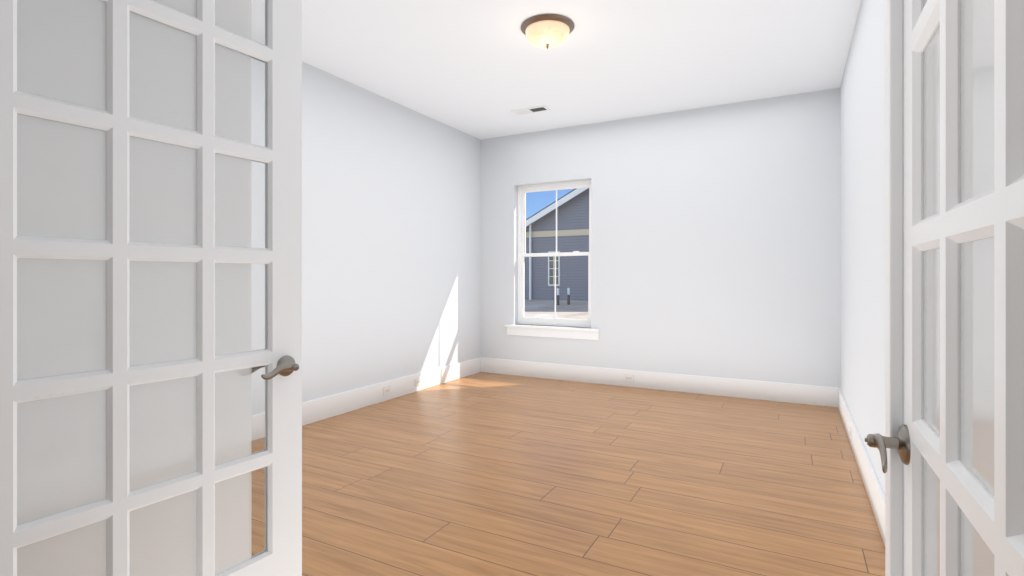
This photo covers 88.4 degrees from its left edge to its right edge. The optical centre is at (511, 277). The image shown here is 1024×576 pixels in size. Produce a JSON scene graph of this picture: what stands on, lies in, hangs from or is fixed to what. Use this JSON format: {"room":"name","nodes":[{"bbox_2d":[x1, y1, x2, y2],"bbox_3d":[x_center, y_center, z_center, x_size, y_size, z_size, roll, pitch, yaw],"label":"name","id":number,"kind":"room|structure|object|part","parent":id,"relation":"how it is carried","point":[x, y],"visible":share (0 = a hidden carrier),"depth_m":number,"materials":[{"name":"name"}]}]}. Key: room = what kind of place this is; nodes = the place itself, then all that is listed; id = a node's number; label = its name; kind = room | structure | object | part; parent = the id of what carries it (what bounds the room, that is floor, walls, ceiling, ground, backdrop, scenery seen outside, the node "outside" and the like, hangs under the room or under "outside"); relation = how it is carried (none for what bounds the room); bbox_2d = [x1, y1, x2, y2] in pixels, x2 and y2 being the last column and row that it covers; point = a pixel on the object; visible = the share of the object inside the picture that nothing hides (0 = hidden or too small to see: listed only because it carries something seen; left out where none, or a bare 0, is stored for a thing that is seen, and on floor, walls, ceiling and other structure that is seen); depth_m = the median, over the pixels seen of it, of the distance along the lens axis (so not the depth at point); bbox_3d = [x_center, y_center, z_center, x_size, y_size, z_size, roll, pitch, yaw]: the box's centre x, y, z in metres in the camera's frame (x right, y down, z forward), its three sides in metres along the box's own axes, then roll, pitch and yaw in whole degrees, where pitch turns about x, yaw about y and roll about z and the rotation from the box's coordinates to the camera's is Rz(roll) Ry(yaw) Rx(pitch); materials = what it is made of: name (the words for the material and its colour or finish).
{"room":"empty room","nodes":[
{"label":"empty room","id":0,"kind":"room"},
{"bbox_2d":[252,40,479,414],"bbox_3d":[-2.384,-0.285,3.406,0.150,3.050,8.450,0,0,28],"label":"wall","id":1,"kind":"structure","parent":0,"point":[390,240],"depth_m":5.18,"materials":[{"name":"white paint"}]},
{"bbox_2d":[252,357,480,440],"bbox_3d":[-1.708,1.145,4.490,0.017,0.190,5.500,0,0,28],"label":"baseboard","id":2,"kind":"structure","parent":1,"relation":"attached to","point":[319,409],"depth_m":5.12,"materials":[{"name":"white paint"}]},
{"bbox_2d":[383,386,390,394],"bbox_3d":[-1.257,1.142,5.303,0.008,0.073,0.118,0,0,28],"label":"electrical outlet","id":3,"kind":"object","parent":1,"relation":"attached to","point":[386,390],"visible":1,"depth_m":5.30,"materials":[{"name":"white plastic"}]},
{"bbox_2d":[415,378,421,385],"bbox_3d":[-1.021,1.142,5.744,0.008,0.073,0.118,0,0,28],"label":"electrical outlet","id":4,"kind":"object","parent":1,"relation":"attached to","point":[418,381],"visible":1,"depth_m":5.74,"materials":[{"name":"white plastic"}]},
{"bbox_2d":[252,0,860,139],"bbox_3d":[-0.546,-1.870,2.420,4.320,0.120,8.450,0,0,28],"label":"ceiling","id":5,"kind":"structure","parent":0,"point":[480,69],"depth_m":4.27,"materials":[{"name":"white paint"}]},
{"bbox_2d":[511,105,550,115],"bbox_3d":[0.203,-1.806,5.701,0.400,0.008,0.170,0,0,28],"label":"ceiling vent","id":6,"kind":"object","parent":5,"relation":"in","point":[531,110],"visible":1,"depth_m":5.69,"materials":[{"name":"white metal"}]},
{"bbox_2d":[521,14,573,48],"bbox_3d":[0.256,-1.728,3.800,0.386,0.163,0.386,0,0,28],"label":"ceiling light","id":7,"kind":"object","parent":5,"relation":"attached to","point":[547,31],"visible":1,"depth_m":3.70,"materials":[{"name":"beige glass"}]},
{"bbox_2d":[252,372,884,575],"bbox_3d":[-0.589,1.270,2.341,4.320,0.060,8.270,0,0,28],"label":"floor","id":8,"kind":"structure","parent":0,"point":[485,474],"depth_m":3.10,"materials":[{"name":"brown wood"}]},
{"bbox_2d":[480,88,839,386],"bbox_3d":[1.403,-0.285,6.056,4.020,3.050,0.200,0,0,28],"label":"wall","id":9,"kind":"structure","parent":0,"point":[715,241],"depth_m":5.64,"materials":[{"name":"white paint"}]},
{"bbox_2d":[505,180,599,339],"bbox_3d":[0.512,-0.220,6.500,1.250,1.906,0.230,0,0,28],"label":"window","id":10,"kind":"structure","parent":9,"relation":"in","point":[523,191],"depth_m":6.55,"materials":[{"name":"white plastic"}]},
{"bbox_2d":[623,374,633,381],"bbox_3d":[1.320,1.142,5.963,0.118,0.073,0.008,0,0,28],"label":"electrical outlet","id":11,"kind":"object","parent":9,"relation":"attached to","point":[628,378],"visible":1,"depth_m":5.96,"materials":[{"name":"white plastic"}]},
{"bbox_2d":[481,357,837,406],"bbox_3d":[1.352,1.145,5.960,3.986,0.190,0.017,0,0,28],"label":"baseboard","id":12,"kind":"structure","parent":9,"relation":"attached to","point":[783,392],"depth_m":5.72,"materials":[{"name":"white paint"}]},
{"bbox_2d":[840,0,884,494],"bbox_3d":[1.291,-0.285,1.435,0.150,3.050,8.450,0,0,28],"label":"wall","id":13,"kind":"structure","parent":0,"point":[862,236],"depth_m":3.27,"materials":[{"name":"white paint"}]},
{"bbox_2d":[849,426,851,439],"bbox_3d":[2.480,1.142,3.856,0.008,0.073,0.118,0,0,28],"label":"electrical outlet","id":14,"kind":"object","parent":13,"relation":"attached to","point":[850,432],"visible":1,"depth_m":3.84,"materials":[{"name":"white plastic"}]},
{"bbox_2d":[838,387,884,544],"bbox_3d":[1.825,1.145,2.607,0.017,0.190,5.480,0,0,28],"label":"baseboard","id":15,"kind":"structure","parent":13,"relation":"attached to","point":[875,493],"depth_m":3.08,"materials":[{"name":"white paint"}]},
{"bbox_3d":[-1.273,-0.285,1.065,4.020,3.050,0.125,0,0,28],"label":"wall","id":16,"kind":"structure","parent":0,"visible":0},
{"bbox_2d":[0,0,301,575],"bbox_3d":[-1.030,0.009,1.557,0.172,2.438,0.916,0,0,32],"label":"door","id":17,"kind":"structure","parent":16,"relation":"in","point":[131,361],"depth_m":1.51,"materials":[{"name":"white paint"}]},
{"bbox_3d":[-0.839,0.316,1.863,0.172,0.074,0.194,0,0,32],"label":"handle","id":18,"kind":"part","parent":17,"relation":"part of","materials":[{"name":"silver metal"}]},
{"bbox_2d":[865,0,1023,575],"bbox_3d":[0.577,0.009,0.639,0.172,2.438,0.916,0,0,28],"label":"door","id":19,"kind":"structure","parent":16,"relation":"in","point":[957,442],"depth_m":0.71,"materials":[{"name":"white paint"}]},
{"bbox_2d":[885,0,902,575],"bbox_3d":[0.780,0.009,1.043,0.058,2.438,0.060,0,0,28],"label":"door right astragal","id":20,"kind":"object","parent":19,"relation":"attached to","point":[893,272],"visible":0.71,"depth_m":1.03,"materials":[{"name":"white paint"}]},
{"bbox_3d":[0.748,0.316,0.957,0.172,0.074,0.194,0,0,28],"label":"handle","id":21,"kind":"part","parent":19,"relation":"part of","materials":[{"name":"silver metal"}]},
{"label":"outside","id":22,"kind":"structure","parent":0,"visible":0},
{"bbox_2d":[525,299,587,319],"bbox_3d":[14.283,1.265,47.090,100.000,0.650,84.300,0,0,28],"label":"ground","id":23,"kind":"structure","parent":22,"point":[576,310],"depth_m":18.00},
{"bbox_2d":[525,188,588,300],"bbox_3d":[8.717,-2.080,25.917,13.299,6.039,14.680,0,0,28],"label":"house","id":24,"kind":"structure","parent":23,"relation":"on","point":[579,223],"depth_m":21.59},
{"bbox_2d":[557,288,558,304],"bbox_3d":[1.707,0.720,19.509,0.100,0.620,0.095,0,0,28],"label":"post","id":25,"kind":"object","parent":23,"relation":"on","point":[558,288],"depth_m":19.47,"materials":[{"name":"white"}]},
{"bbox_2d":[567,288,569,304],"bbox_3d":[2.113,0.706,19.632,0.100,0.620,0.095,0,0,28],"label":"post","id":26,"kind":"object","parent":23,"relation":"on","point":[568,297],"depth_m":19.59,"materials":[{"name":"white"}]}
]}

